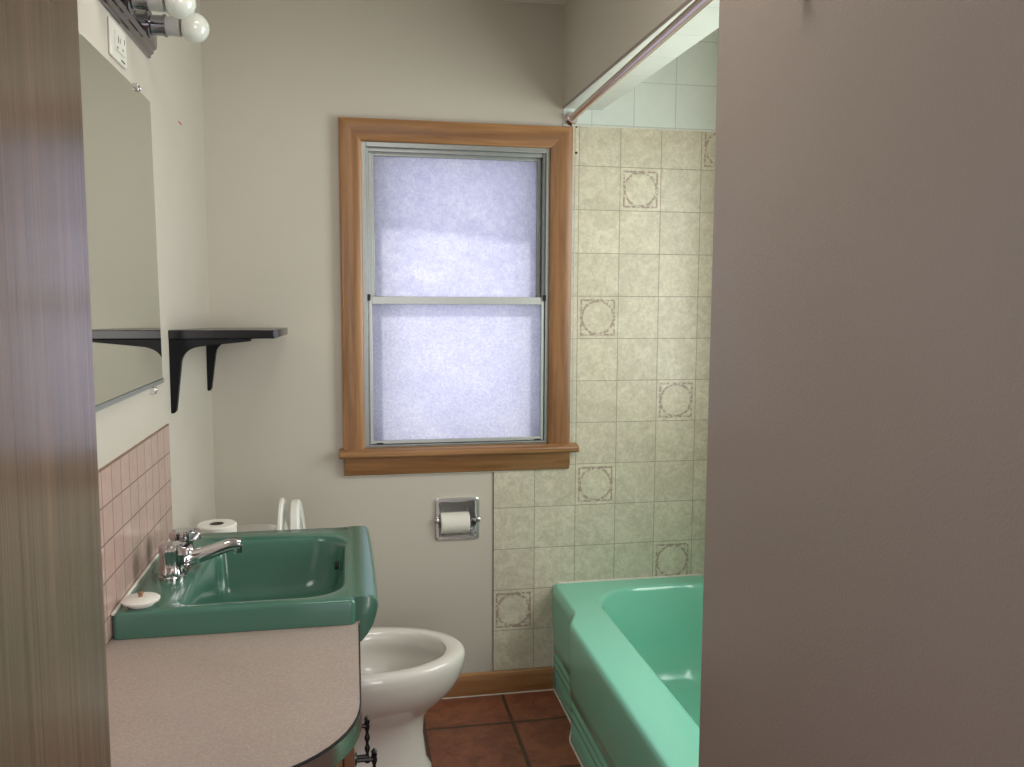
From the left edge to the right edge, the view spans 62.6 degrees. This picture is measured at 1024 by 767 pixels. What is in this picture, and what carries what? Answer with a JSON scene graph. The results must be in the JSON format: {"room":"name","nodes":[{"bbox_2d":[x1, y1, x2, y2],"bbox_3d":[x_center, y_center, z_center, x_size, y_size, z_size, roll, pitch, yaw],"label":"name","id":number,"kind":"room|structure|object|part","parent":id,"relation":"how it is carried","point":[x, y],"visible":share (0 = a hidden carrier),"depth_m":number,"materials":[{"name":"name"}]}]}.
{"room":"bathroom","nodes":[
{"label":"bathroom","id":0,"kind":"room"},
{"bbox_2d":[77,0,215,644],"bbox_3d":[-0.831,0.050,1.624,0.106,2.475,2.754,-1,6,-11],"label":"wall","id":1,"kind":"structure","parent":0,"point":[156,464],"depth_m":2.16,"materials":[{"name":"beige paint"}]},
{"bbox_2d":[107,16,126,69],"bbox_3d":[-0.809,-0.698,1.733,0.010,0.073,0.120,-1,6,-11],"label":"wall outlet","id":2,"kind":"object","parent":1,"relation":"attached to","point":[116,37],"visible":1,"depth_m":1.71,"materials":[{"name":"white plastic"}]},
{"bbox_2d":[114,29,125,57],"bbox_3d":[-0.807,-0.698,1.734,0.005,0.037,0.075,-1,6,-11],"label":"socket","id":3,"kind":"object","parent":2,"relation":"attached to","point":[119,37],"depth_m":1.73,"materials":[{"name":"white plastic"}]},
{"bbox_2d":[79,32,163,411],"bbox_3d":[-0.775,-0.287,1.604,0.017,0.697,0.920,-1,6,-11],"label":"wall mirror","id":4,"kind":"object","parent":1,"relation":"attached to","point":[116,116],"visible":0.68,"depth_m":1.71,"materials":[{"name":"clear glass"}]},
{"bbox_2d":[98,425,172,643],"bbox_3d":[-0.790,0.317,1.693,0.005,0.331,0.982,-1,6,-11],"label":"tile backsplash","id":5,"kind":"structure","parent":1,"relation":"attached to","point":[135,495],"depth_m":1.79,"materials":[{"name":"tile"}]},
{"bbox_2d":[98,0,209,58],"bbox_3d":[-0.707,-0.780,1.576,0.156,0.101,0.896,-1,6,-11],"label":"vanity light","id":6,"kind":"object","parent":1,"relation":"attached to","point":[135,17],"visible":1,"depth_m":1.86,"materials":[{"name":"silver metal"}]},
{"bbox_2d":[127,0,195,18],"bbox_3d":[-0.729,-0.799,1.761,0.130,0.067,0.067,-1,6,-11],"label":"bulb","id":7,"kind":"object","parent":6,"relation":"attached to","point":[179,9],"depth_m":1.75,"materials":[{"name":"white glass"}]},
{"bbox_2d":[146,12,209,42],"bbox_3d":[-0.760,-0.816,1.928,0.130,0.067,0.067,-1,6,-11],"label":"bulb","id":8,"kind":"object","parent":6,"relation":"attached to","point":[195,29],"depth_m":1.91,"materials":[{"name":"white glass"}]},
{"bbox_2d":[168,328,287,412],"bbox_3d":[-0.817,-0.061,2.518,0.268,0.218,0.620,-1,6,-11],"label":"wall shelf","id":9,"kind":"object","parent":1,"relation":"attached to","point":[181,341],"visible":1,"depth_m":2.21,"materials":[{"name":"black paint"}]},
{"bbox_2d":[200,0,718,687],"bbox_3d":[-0.077,-0.090,3.081,1.930,2.475,0.157,-1,6,-11],"label":"wall","id":10,"kind":"structure","parent":0,"point":[278,76],"depth_m":2.99,"materials":[{"name":"beige paint"}]},
{"bbox_2d":[434,496,479,540],"bbox_3d":[-0.203,0.484,3.064,0.166,0.155,0.090,-1,6,-11],"label":"toilet paper holder","id":11,"kind":"object","parent":10,"relation":"attached to","point":[449,504],"visible":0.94,"depth_m":3.05,"materials":[{"name":"silver metal"}]},
{"bbox_3d":[-0.266,0.492,3.019,0.026,0.023,0.023,-1,6,-11],"label":"post","id":12,"kind":"part","parent":11,"relation":"part of","materials":[{"name":"silver metal"}]},
{"bbox_2d":[440,511,469,533],"bbox_3d":[-0.207,0.503,3.050,0.104,0.076,0.076,-1,6,-11],"label":"toilet paper roll","id":13,"kind":"object","parent":11,"relation":"in","point":[451,522],"visible":0.95,"depth_m":3.02,"materials":[{"name":"paper"}]},
{"bbox_3d":[-0.128,0.490,3.045,0.026,0.023,0.023,-1,6,-11],"label":"post","id":14,"kind":"part","parent":11,"relation":"part of","materials":[{"name":"silver metal"}]},
{"bbox_2d":[338,117,578,476],"bbox_3d":[-0.191,-0.293,3.016,0.852,1.222,0.195,-1,6,-11],"label":"window","id":15,"kind":"structure","parent":10,"relation":"in","point":[456,237],"depth_m":2.98,"materials":[{"name":"brown wood"}]},
{"bbox_3d":[-0.547,-0.325,2.882,0.073,1.137,0.025,-1,6,-11],"label":"casing","id":16,"kind":"part","parent":15,"relation":"part of","materials":[{"name":"brown wood"}]},
{"bbox_3d":[-0.198,-0.307,2.999,0.657,1.048,0.079,-1,6,-11],"label":"frame","id":17,"kind":"part","parent":15,"relation":"part of","materials":[{"name":"metal"}]},
{"bbox_3d":[-0.196,-0.548,2.984,0.580,0.488,0.004,-1,6,-11],"label":"pane","id":18,"kind":"part","parent":15,"relation":"part of","materials":[{"name":"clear glass"}]},
{"bbox_3d":[-0.184,-0.860,2.898,0.808,0.072,0.025,-1,6,-11],"label":"casing","id":19,"kind":"part","parent":15,"relation":"part of","materials":[{"name":"brown wood"}]},
{"bbox_3d":[-0.196,-0.547,2.984,0.602,0.522,0.018,-1,6,-11],"label":"sash","id":20,"kind":"part","parent":15,"relation":"part of","materials":[{"name":"metal"}]},
{"bbox_3d":[-0.192,-0.049,3.003,0.622,0.517,0.018,-1,6,-11],"label":"sash","id":21,"kind":"part","parent":15,"relation":"part of","materials":[{"name":"glass"}]},
{"bbox_3d":[-0.192,-0.042,3.005,0.604,0.483,0.004,-1,6,-11],"label":"pane","id":22,"kind":"part","parent":15,"relation":"part of","materials":[{"name":"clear glass"}]},
{"bbox_3d":[0.173,-0.335,3.018,0.078,1.137,0.025,-1,6,-11],"label":"casing","id":23,"kind":"part","parent":15,"relation":"part of","materials":[{"name":"brown wood"}]},
{"bbox_2d":[442,666,552,698],"bbox_3d":[-0.431,1.113,3.050,1.190,0.084,0.020,-1,6,-11],"label":"baseboard","id":24,"kind":"structure","parent":10,"relation":"attached to","point":[486,683],"depth_m":3.12,"materials":[{"name":"brown wood"}]},
{"bbox_3d":[0.410,0.070,3.113,0.966,1.980,0.004,-1,6,-11],"label":"tile panel","id":25,"kind":"part","parent":10,"relation":"part of","materials":[{"name":"beige tile"}]},
{"bbox_3d":[0.535,-1.120,3.020,0.721,0.408,0.003,-1,6,-11],"label":"tile panel","id":26,"kind":"part","parent":10,"relation":"part of","materials":[{"name":"white tile"}]},
{"bbox_2d":[423,688,580,766],"bbox_3d":[0.179,1.484,0.240,4.800,0.100,6.114,-1,6,-11],"label":"floor","id":27,"kind":"structure","parent":0,"point":[526,729],"depth_m":2.84,"materials":[{"name":"tile"}]},
{"bbox_2d":[237,498,464,766],"bbox_3d":[-0.532,0.768,2.522,0.788,0.873,0.456,-1,6,-11],"label":"toilet","id":28,"kind":"object","parent":27,"relation":"on","point":[406,671],"visible":0.3,"depth_m":2.50,"materials":[{"name":"white ceramic"}]},
{"bbox_2d":[196,519,236,533],"bbox_3d":[-0.806,0.429,2.303,0.104,0.096,0.104,-1,6,-11],"label":"toilet paper roll","id":29,"kind":"object","parent":28,"relation":"on","point":[214,525],"visible":0.35,"depth_m":2.28,"materials":[{"name":"paper"}]},
{"bbox_3d":[-0.809,0.486,2.441,0.222,0.043,0.456,-1,6,-11],"label":"tank lid","id":30,"kind":"part","parent":28,"relation":"part of","materials":[{"name":"white ceramic"}]},
{"bbox_3d":[-0.665,0.568,2.477,0.030,0.468,0.370,-1,6,-11],"label":"lid","id":31,"kind":"part","parent":28,"relation":"part of","materials":[{"name":"white plastic"}]},
{"bbox_3d":[-0.620,0.570,2.486,0.051,0.462,0.370,-1,6,-11],"label":"seat","id":32,"kind":"part","parent":28,"relation":"part of","materials":[{"name":"white plastic"}]},
{"bbox_3d":[-0.434,1.004,2.564,0.586,0.396,0.398,-1,6,-11],"label":"bowl","id":33,"kind":"part","parent":28,"relation":"part of","materials":[{"name":"white ceramic"}]},
{"bbox_2d":[335,715,376,766],"bbox_3d":[-0.533,0.904,1.723,0.503,0.758,1.068,-1,6,-11],"label":"vanity cabinet","id":34,"kind":"object","parent":27,"relation":"on","point":[351,760],"visible":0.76,"depth_m":1.55,"materials":[{"name":"brown wood"}]},
{"bbox_2d":[106,620,361,766],"bbox_3d":[-0.543,0.509,1.671,0.475,0.035,1.110,-1,6,-11],"label":"countertop","id":35,"kind":"structure","parent":34,"relation":"on","point":[291,697],"depth_m":1.39,"materials":[{"name":"laminate"}]},
{"bbox_2d":[111,526,377,641],"bbox_3d":[-0.574,0.482,1.951,0.509,0.148,0.569,-1,6,-11],"label":"sink","id":36,"kind":"object","parent":35,"relation":"in","point":[317,577],"visible":0.78,"depth_m":1.88,"materials":[{"name":"green ceramic"}]},
{"bbox_2d":[121,591,159,608],"bbox_3d":[-0.736,0.425,1.670,0.072,0.027,0.072,-1,6,-11],"label":"stopper","id":37,"kind":"object","parent":36,"relation":"on","point":[139,600],"visible":1,"depth_m":1.66,"materials":[{"name":"white plastic"}]},
{"bbox_2d":[158,527,242,581],"bbox_3d":[-0.694,0.378,1.895,0.169,0.077,0.165,-1,6,-11],"label":"faucet","id":38,"kind":"object","parent":36,"relation":"on","point":[178,555],"visible":1,"depth_m":1.88,"materials":[{"name":"silver metal"}]},
{"bbox_3d":[-0.738,0.379,1.830,0.058,0.067,0.053,-1,6,-11],"label":"handle","id":39,"kind":"part","parent":38,"relation":"part of","materials":[{"name":"silver metal"}]},
{"bbox_3d":[-0.748,0.411,1.888,0.056,0.013,0.164,-1,6,-11],"label":"plate","id":40,"kind":"part","parent":38,"relation":"part of","materials":[{"name":"silver metal"}]},
{"bbox_3d":[-0.758,0.369,1.939,0.058,0.067,0.053,-1,6,-11],"label":"handle","id":41,"kind":"part","parent":38,"relation":"part of","materials":[{"name":"silver metal"}]},
{"bbox_3d":[-0.714,0.359,1.828,0.035,0.020,0.040,0,6,-2],"label":"lever","id":42,"kind":"part","parent":38,"relation":"part of","materials":[{"name":"silver metal"}]},
{"bbox_3d":[-0.736,0.348,1.944,0.035,0.020,0.040,-1,6,-16],"label":"lever","id":43,"kind":"part","parent":38,"relation":"part of","materials":[{"name":"silver metal"}]},
{"bbox_3d":[-0.689,0.380,1.896,0.160,0.065,0.040,-1,6,-11],"label":"spout","id":44,"kind":"part","parent":38,"relation":"part of","materials":[{"name":"silver metal"}]},
{"bbox_3d":[-0.293,0.870,1.538,0.019,0.625,0.243,-1,6,-11],"label":"door","id":45,"kind":"part","parent":34,"relation":"part of","materials":[{"name":"brown wood"}]},
{"bbox_3d":[-0.296,0.705,1.671,0.030,0.097,0.022,-1,6,-11],"label":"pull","id":46,"kind":"part","parent":34,"relation":"part of","materials":[{"name":"black metal"}]},
{"bbox_3d":[-0.268,0.718,1.554,0.041,0.094,0.022,-1,6,-11],"label":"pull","id":47,"kind":"part","parent":34,"relation":"part of","materials":[{"name":"black metal"}]},
{"bbox_2d":[552,574,703,766],"bbox_3d":[0.638,1.012,2.464,0.777,0.410,1.540,-1,6,-11],"label":"bathtub","id":48,"kind":"object","parent":27,"relation":"on","point":[627,656],"visible":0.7,"depth_m":2.72,"materials":[{"name":"green ceramic"}]},
{"bbox_2d":[501,0,566,4],"bbox_3d":[0.174,-1.245,1.686,2.200,0.100,2.754,-1,6,-11],"label":"ceiling","id":49,"kind":"structure","parent":0,"point":[558,2],"depth_m":2.90,"materials":[{"name":"white paint"}]},
{"bbox_2d":[563,0,718,109],"bbox_3d":[0.392,-1.057,2.211,0.142,0.376,1.544,-1,6,-11],"label":"wall header","id":50,"kind":"structure","parent":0,"point":[601,36],"depth_m":2.43,"materials":[{"name":"beige paint"}]},
{"bbox_2d":[564,0,712,125],"bbox_3d":[0.335,-0.858,2.218,0.048,0.048,1.539,-1,6,-10],"label":"shower curtain rod","id":51,"kind":"object","parent":50,"relation":"attached to","point":[691,11],"visible":1,"depth_m":2.17,"materials":[{"name":"metal"}]},
{"bbox_2d":[698,0,1023,766],"bbox_3d":[0.909,0.110,1.093,0.932,2.475,1.060,-1,6,-11],"label":"wall","id":52,"kind":"structure","parent":0,"point":[863,585],"depth_m":1.05,"materials":[{"name":"beige paint"}]},
{"bbox_3d":[0.116,0.167,0.478,4.800,2.475,0.140,-1,6,-11],"label":"wall","id":53,"kind":"structure","parent":0,"visible":0},
{"bbox_2d":[0,0,110,766],"bbox_3d":[0.117,0.375,0.482,0.722,2.060,0.177,-1,6,-11],"label":"door","id":54,"kind":"structure","parent":53,"relation":"in","point":[54,708],"depth_m":0.39,"materials":[{"name":"brown wood"}]}
]}

